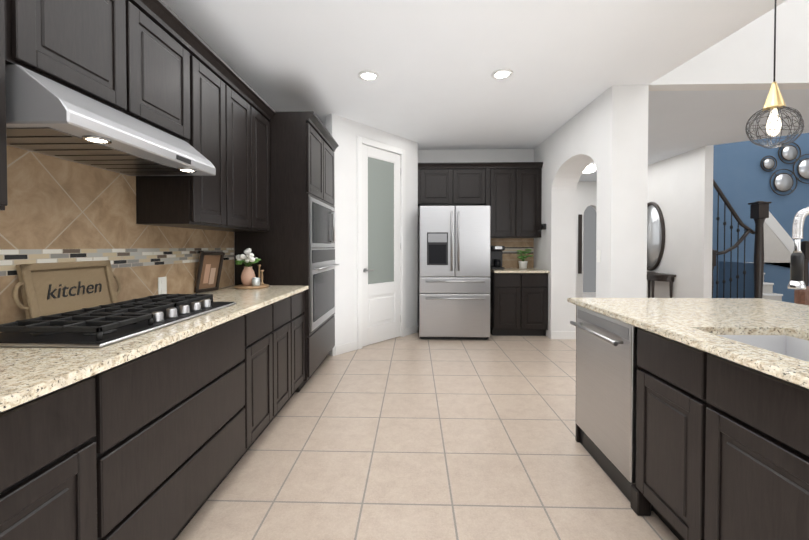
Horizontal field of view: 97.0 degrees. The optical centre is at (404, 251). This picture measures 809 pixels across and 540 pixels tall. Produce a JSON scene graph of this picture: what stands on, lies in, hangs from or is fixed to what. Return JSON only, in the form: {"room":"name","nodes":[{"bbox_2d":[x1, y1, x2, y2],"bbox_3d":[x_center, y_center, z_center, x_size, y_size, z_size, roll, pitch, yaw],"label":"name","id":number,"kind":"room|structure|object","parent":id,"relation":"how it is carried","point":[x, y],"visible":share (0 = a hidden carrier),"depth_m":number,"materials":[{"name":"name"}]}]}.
{"room":"kitchen","nodes":[
{"label":"kitchen","id":0,"kind":"room"},
{"bbox_2d":[195,232,234,293],"bbox_3d":[-1.603,-0.131,0.501,0.140,2.740,7.600,0,1,2],"label":"wall","id":1,"kind":"structure","parent":0,"point":[234,263],"depth_m":3.08,"materials":[{"name":"paint"}]},
{"bbox_2d":[0,0,19,209],"bbox_3d":[-1.353,-0.635,0.779,0.316,1.030,0.596,0,1,2],"label":"upper cabinet","id":2,"kind":"object","parent":1,"relation":"attached to","point":[9,9],"depth_m":1.06,"materials":[{"name":"black wood"}]},
{"bbox_2d":[20,0,147,123],"bbox_3d":[-1.338,-0.871,1.331,0.316,0.575,0.515,0,1,2],"label":"upper cabinet","id":3,"kind":"object","parent":1,"relation":"attached to","point":[94,49],"depth_m":1.35,"materials":[{"name":"black wood"}]},
{"bbox_2d":[5,64,215,175],"bbox_3d":[-1.254,-0.489,1.512,0.474,0.190,0.820,0,1,2],"label":"range hood","id":4,"kind":"object","parent":3,"relation":"attached to","point":[47,116],"visible":1,"depth_m":1.29,"materials":[{"name":"silver metal"}]},
{"bbox_2d":[0,146,233,332],"bbox_3d":[-1.508,-0.139,1.173,0.012,0.904,3.748,0,1,2],"label":"backsplash","id":5,"kind":"structure","parent":1,"relation":"attached to","point":[56,210],"depth_m":1.69,"materials":[{"name":"tile"}]},
{"bbox_2d":[158,277,166,294],"bbox_3d":[-1.470,0.212,2.174,0.008,0.115,0.070,0,1,2],"label":"outlet","id":6,"kind":"object","parent":5,"relation":"attached to","point":[162,285],"visible":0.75,"depth_m":2.17,"materials":[{"name":"white plastic"}]},
{"bbox_2d":[144,0,195,143],"bbox_3d":[-1.328,-0.877,1.708,0.316,0.575,0.501,0,1,2],"label":"upper cabinet","id":7,"kind":"object","parent":1,"relation":"attached to","point":[160,65],"depth_m":1.77,"materials":[{"name":"black wood"}]},
{"bbox_2d":[136,40,235,231],"bbox_3d":[-1.316,-0.663,2.139,0.316,1.015,0.496,0,1,2],"label":"upper cabinet","id":8,"kind":"object","parent":1,"relation":"attached to","point":[195,202],"depth_m":2.11,"materials":[{"name":"black wood"}]},
{"bbox_2d":[236,76,259,231],"bbox_3d":[-1.306,-0.668,2.499,0.316,1.015,0.487,0,1,2],"label":"upper cabinet","id":9,"kind":"object","parent":1,"relation":"attached to","point":[247,150],"depth_m":2.61,"materials":[{"name":"black wood"}]},
{"bbox_2d":[256,96,271,231],"bbox_3d":[-1.297,-0.673,2.822,0.316,1.015,0.424,0,1,2],"label":"upper cabinet","id":10,"kind":"object","parent":1,"relation":"attached to","point":[263,113],"depth_m":2.90,"materials":[{"name":"black wood"}]},
{"bbox_2d":[326,114,417,355],"bbox_3d":[-0.348,-0.192,4.640,0.144,2.740,1.516,1,1,42],"label":"wall","id":11,"kind":"structure","parent":0,"point":[350,137],"depth_m":4.30,"materials":[{"name":"paint"}]},
{"bbox_2d":[362,144,400,346],"bbox_3d":[-0.305,-0.075,4.657,0.494,2.486,0.571,0,1,2],"label":"pantry door","id":12,"kind":"structure","parent":11,"relation":"in","point":[381,248],"depth_m":4.64,"materials":[{"name":"white wood"}]},
{"bbox_2d":[175,292,678,539],"bbox_3d":[4.602,1.250,3.153,12.800,0.100,13.200,0,1,2],"label":"floor","id":13,"kind":"structure","parent":0,"point":[414,436],"depth_m":2.09,"materials":[{"name":"tile"}]},
{"bbox_2d":[0,373,107,539],"bbox_3d":[-1.213,0.796,0.616,0.606,0.884,0.896,0,1,2],"label":"base cabinet","id":14,"kind":"object","parent":13,"relation":"on","point":[54,449],"depth_m":0.93,"materials":[{"name":"black wood"}]},
{"bbox_2d":[108,313,255,539],"bbox_3d":[-1.188,0.782,1.521,0.606,0.884,1.046,0,1,2],"label":"base cabinet","id":15,"kind":"object","parent":13,"relation":"on","point":[154,435],"depth_m":1.40,"materials":[{"name":"black wood"}]},
{"bbox_2d":[0,285,307,416],"bbox_3d":[-1.183,0.330,1.171,0.636,0.032,3.748,0,1,2],"label":"countertop","id":16,"kind":"structure","parent":15,"relation":"on","point":[27,374],"depth_m":1.11,"materials":[{"name":"beige stone"}]},
{"bbox_2d":[12,260,120,318],"bbox_3d":[-1.450,0.167,1.572,0.071,0.244,0.482,0,1,2],"label":"kitchen sign","id":17,"kind":"object","parent":16,"relation":"on","point":[47,289],"visible":0.94,"depth_m":1.52,"materials":[{"name":"wood"}]},
{"bbox_2d":[0,293,235,347],"bbox_3d":[-1.220,0.274,1.607,0.495,0.065,0.882,0,1,2],"label":"cooktop","id":18,"kind":"object","parent":16,"relation":"in","point":[100,326],"visible":1,"depth_m":1.35,"materials":[{"name":"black metal"}]},
{"bbox_2d":[194,252,223,292],"bbox_3d":[-1.415,0.145,2.600,0.069,0.294,0.237,0,1,9],"label":"framed picture","id":19,"kind":"object","parent":16,"relation":"on","point":[209,270],"visible":1,"depth_m":2.59,"materials":[{"name":"brown wood"}]},
{"bbox_2d":[234,248,268,288],"bbox_3d":[-1.228,0.129,2.876,0.260,0.317,0.260,0,1,2],"label":"flower vase","id":20,"kind":"object","parent":16,"relation":"on","point":[250,279],"visible":1,"depth_m":2.81,"materials":[{"name":"pink ceramic"}]},
{"bbox_2d":[256,301,279,439],"bbox_3d":[-1.169,0.772,2.202,0.606,0.884,0.446,0,1,2],"label":"base cabinet","id":21,"kind":"object","parent":13,"relation":"on","point":[267,320],"depth_m":2.27,"materials":[{"name":"black wood"}]},
{"bbox_2d":[235,111,339,391],"bbox_3d":[-1.082,0.002,3.544,0.707,2.385,1.003,0,1,2],"label":"tall cabinet","id":22,"kind":"object","parent":13,"relation":"on","point":[295,245],"visible":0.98,"depth_m":3.05,"materials":[{"name":"black wood"}]},
{"bbox_2d":[280,297,295,409],"bbox_3d":[-1.160,0.768,2.531,0.606,0.884,0.476,0,1,2],"label":"base cabinet","id":23,"kind":"object","parent":13,"relation":"on","point":[288,306],"depth_m":2.63,"materials":[{"name":"black wood"}]},
{"bbox_2d":[296,289,306,388],"bbox_3d":[-1.152,0.763,2.845,0.606,0.884,0.413,0,1,2],"label":"base cabinet","id":24,"kind":"object","parent":13,"relation":"on","point":[300,297],"depth_m":2.92,"materials":[{"name":"black wood"}]},
{"bbox_2d":[419,206,490,339],"bbox_3d":[0.672,0.281,5.071,0.933,1.780,0.872,0,1,2],"label":"refrigerator","id":25,"kind":"object","parent":13,"relation":"on","point":[454,268],"visible":1,"depth_m":4.70,"materials":[{"name":"silver metal"}]},
{"bbox_2d":[490,268,548,335],"bbox_3d":[1.604,0.712,5.197,0.741,0.915,0.658,0,1,2],"label":"base cabinet","id":26,"kind":"object","parent":13,"relation":"on","point":[518,302],"visible":0.98,"depth_m":4.90,"materials":[{"name":"black wood"}]},
{"bbox_2d":[490,246,504,268],"bbox_3d":[1.348,0.083,5.250,0.190,0.340,0.272,0,1,2],"label":"coffee maker","id":27,"kind":"object","parent":26,"relation":"on","point":[496,257],"visible":0.94,"depth_m":5.18,"materials":[{"name":"black plastic"}]},
{"bbox_2d":[517,249,532,268],"bbox_3d":[1.780,0.105,5.322,0.257,0.294,0.196,0,1,2],"label":"potted plant","id":28,"kind":"object","parent":26,"relation":"on","point":[522,264],"visible":1,"depth_m":5.28,"materials":[{"name":"green plant"}]},
{"bbox_2d":[647,272,675,297],"bbox_3d":[4.335,0.764,6.254,0.300,0.780,0.719,0,1,2],"label":"console table","id":29,"kind":"object","parent":13,"relation":"on","point":[653,277],"visible":0.48,"depth_m":6.04,"materials":[{"name":"brown wood"}]},
{"bbox_2d":[570,302,808,539],"bbox_3d":[1.579,0.794,0.753,1.192,0.884,3.050,0,1,2],"label":"kitchen island","id":30,"kind":"object","parent":13,"relation":"on","point":[692,418],"depth_m":1.33,"materials":[{"name":"black"}]},
{"bbox_2d":[567,298,808,381],"bbox_3d":[1.281,0.335,0.769,0.510,0.032,3.080,0,1,2],"label":"island countertop","id":31,"kind":"structure","parent":30,"relation":"on","point":[689,323],"depth_m":1.50,"materials":[{"name":"beige stone"}]},
{"bbox_2d":[711,330,808,361],"bbox_3d":[1.352,0.445,1.086,0.393,0.221,0.763,0,1,2],"label":"sink","id":32,"kind":"object","parent":31,"relation":"in","point":[783,341],"depth_m":1.46,"materials":[{"name":"white ceramic"}]},
{"bbox_2d":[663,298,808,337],"bbox_3d":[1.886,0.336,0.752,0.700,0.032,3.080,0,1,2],"label":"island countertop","id":33,"kind":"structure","parent":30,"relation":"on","point":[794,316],"depth_m":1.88,"materials":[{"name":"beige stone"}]},
{"bbox_2d":[787,207,808,289],"bbox_3d":[1.480,0.073,1.196,0.320,0.478,0.105,0,1,2],"label":"faucet","id":34,"kind":"object","parent":33,"relation":"on","point":[796,281],"visible":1,"depth_m":1.21,"materials":[{"name":"silver metal"}]},
{"bbox_2d":[719,212,793,300],"bbox_3d":[7.142,0.072,6.766,1.649,2.150,0.798,0,1,2],"label":"stairs","id":35,"kind":"structure","parent":13,"relation":"on","point":[778,245],"depth_m":7.12,"materials":[{"name":"paint"}]},
{"bbox_2d":[712,179,808,297],"bbox_3d":[6.625,-0.260,6.277,3.046,2.826,0.212,0,1,2],"label":"stair railing","id":36,"kind":"object","parent":13,"relation":"on","point":[759,212],"visible":0.69,"depth_m":6.27,"materials":[{"name":"brown wood"}]},
{"bbox_2d":[794,286,808,304],"bbox_3d":[3.010,0.724,2.728,0.480,0.965,0.500,0,1,2],"label":"leather chair","id":37,"kind":"object","parent":13,"relation":"on","point":[801,296],"visible":0.02,"depth_m":2.50,"materials":[{"name":"brown leather"}]},
{"bbox_2d":[418,149,533,325],"bbox_3d":[1.258,-0.206,5.599,2.120,2.740,0.150,0,1,2],"label":"wall","id":38,"kind":"structure","parent":0,"point":[474,155],"depth_m":5.51,"materials":[{"name":"paint"}]},
{"bbox_2d":[418,163,457,205],"bbox_3d":[0.481,-0.985,5.353,0.571,0.584,0.359,0,1,2],"label":"upper cabinet","id":39,"kind":"object","parent":38,"relation":"attached to","point":[437,182],"depth_m":5.18,"materials":[{"name":"black wood"}]},
{"bbox_2d":[458,162,485,205],"bbox_3d":[0.906,-0.985,5.341,0.541,0.584,0.359,0,1,2],"label":"upper cabinet","id":40,"kind":"object","parent":38,"relation":"attached to","point":[471,176],"depth_m":5.16,"materials":[{"name":"black wood"}]},
{"bbox_2d":[486,162,521,237],"bbox_3d":[1.425,-0.742,5.331,0.497,1.069,0.359,0,1,2],"label":"upper cabinet","id":41,"kind":"object","parent":38,"relation":"attached to","point":[510,193],"depth_m":5.15,"materials":[{"name":"black wood"}]},
{"bbox_2d":[491,238,533,267],"bbox_3d":[1.613,0.021,5.512,0.741,0.457,0.012,0,1,2],"label":"backsplash","id":42,"kind":"structure","parent":38,"relation":"attached to","point":[510,255],"depth_m":5.50,"materials":[{"name":"tile"}]},
{"bbox_2d":[522,162,541,237],"bbox_3d":[1.761,-0.742,5.321,0.437,1.069,0.359,0,1,2],"label":"upper cabinet","id":43,"kind":"object","parent":38,"relation":"attached to","point":[531,171],"depth_m":5.14,"materials":[{"name":"black wood"}]},
{"bbox_2d":[161,0,808,180],"bbox_3d":[2.639,-1.593,2.664,8.900,0.120,12.200,0,1,2],"label":"ceiling","id":44,"kind":"structure","parent":0,"point":[435,65],"depth_m":2.89,"materials":[{"name":"paint"}]},
{"bbox_2d":[358,70,378,80],"bbox_3d":[-0.313,-1.534,3.124,0.184,0.011,0.184,0,1,2],"label":"recessed light","id":45,"kind":"object","parent":44,"relation":"in","point":[367,75],"visible":1,"depth_m":3.12,"materials":[{"name":"white plastic"}]},
{"bbox_2d":[491,69,512,79],"bbox_3d":[0.845,-1.533,3.092,0.184,0.011,0.184,0,1,2],"label":"recessed light","id":46,"kind":"object","parent":44,"relation":"in","point":[500,74],"visible":1,"depth_m":3.08,"materials":[{"name":"white plastic"}]},
{"bbox_2d":[583,165,595,172],"bbox_3d":[3.430,-1.533,6.696,0.280,0.120,0.280,0,1,2],"label":"light","id":47,"kind":"object","parent":44,"relation":"attached to","point":[589,169],"visible":0.65,"depth_m":6.60,"materials":[{"name":"white metal"}]},
{"bbox_2d":[745,0,803,148],"bbox_3d":[1.607,-0.984,1.551,0.185,1.066,0.158,0,1,2],"label":"pendant light","id":48,"kind":"object","parent":44,"relation":"hanging from","point":[774,103],"visible":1,"depth_m":1.55,"materials":[{"name":"black metal"}]},
{"bbox_2d":[576,181,596,297],"bbox_3d":[3.379,-0.247,8.342,2.630,2.740,0.150,0,1,2],"label":"wall","id":49,"kind":"structure","parent":0,"point":[586,194],"depth_m":8.22,"materials":[{"name":"paint"}]},
{"bbox_2d":[578,214,581,273],"bbox_3d":[4.042,-0.175,8.234,0.080,1.360,0.028,0,1,2],"label":"framed picture","id":50,"kind":"object","parent":49,"relation":"attached to","point":[579,243],"visible":0.96,"depth_m":8.22,"materials":[{"name":"brown wood"}]},
{"bbox_2d":[534,85,648,338],"bbox_3d":[2.123,-0.190,4.484,0.354,2.740,2.332,0,1,2],"label":"wall","id":51,"kind":"structure","parent":0,"point":[606,131],"depth_m":3.49,"materials":[{"name":"paint"}]},
{"bbox_2d":[538,224,545,231],"bbox_3d":[1.917,-0.330,5.004,0.105,0.119,0.080,0,1,2],"label":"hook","id":52,"kind":"object","parent":51,"relation":"attached to","point":[543,226],"visible":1,"depth_m":4.98,"materials":[{"name":"black metal"}]},
{"bbox_2d":[597,250,600,261],"bbox_3d":[1.927,0.044,3.549,0.007,0.120,0.072,0,1,2],"label":"light switch","id":53,"kind":"object","parent":51,"relation":"attached to","point":[598,255],"visible":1,"depth_m":3.54,"materials":[{"name":"white plastic"}]},
{"bbox_2d":[646,145,713,297],"bbox_3d":[4.562,-1.603,6.759,0.120,5.500,2.910,0,1,2],"label":"wall","id":54,"kind":"structure","parent":0,"point":[680,190],"depth_m":5.67,"materials":[{"name":"paint"}]},
{"bbox_2d":[647,202,664,270],"bbox_3d":[4.481,-0.280,6.515,0.060,1.260,0.740,0,1,2],"label":"oval mirror","id":55,"kind":"object","parent":54,"relation":"attached to","point":[655,234],"visible":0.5,"depth_m":6.41,"materials":[{"name":"silver wood"}]},
{"bbox_2d":[649,0,808,90],"bbox_3d":[6.631,-2.922,3.236,8.750,2.760,0.140,0,1,2],"label":"wall","id":56,"kind":"structure","parent":0,"point":[742,58],"depth_m":3.28,"materials":[{"name":"paint"}]},
{"bbox_2d":[712,133,808,302],"bbox_3d":[7.875,-1.610,7.198,6.480,5.500,0.150,0,1,2],"label":"wall","id":57,"kind":"structure","parent":0,"point":[741,177],"depth_m":7.16,"materials":[{"name":"blue paint"}]},
{"bbox_2d":[760,142,808,195],"bbox_3d":[7.801,-1.645,7.092,1.446,1.066,0.020,0,1,2],"label":"art","id":58,"kind":"object","parent":57,"relation":"attached to","point":[783,182],"visible":0.94,"depth_m":7.09,"materials":[{"name":"silver metal"}]}
]}

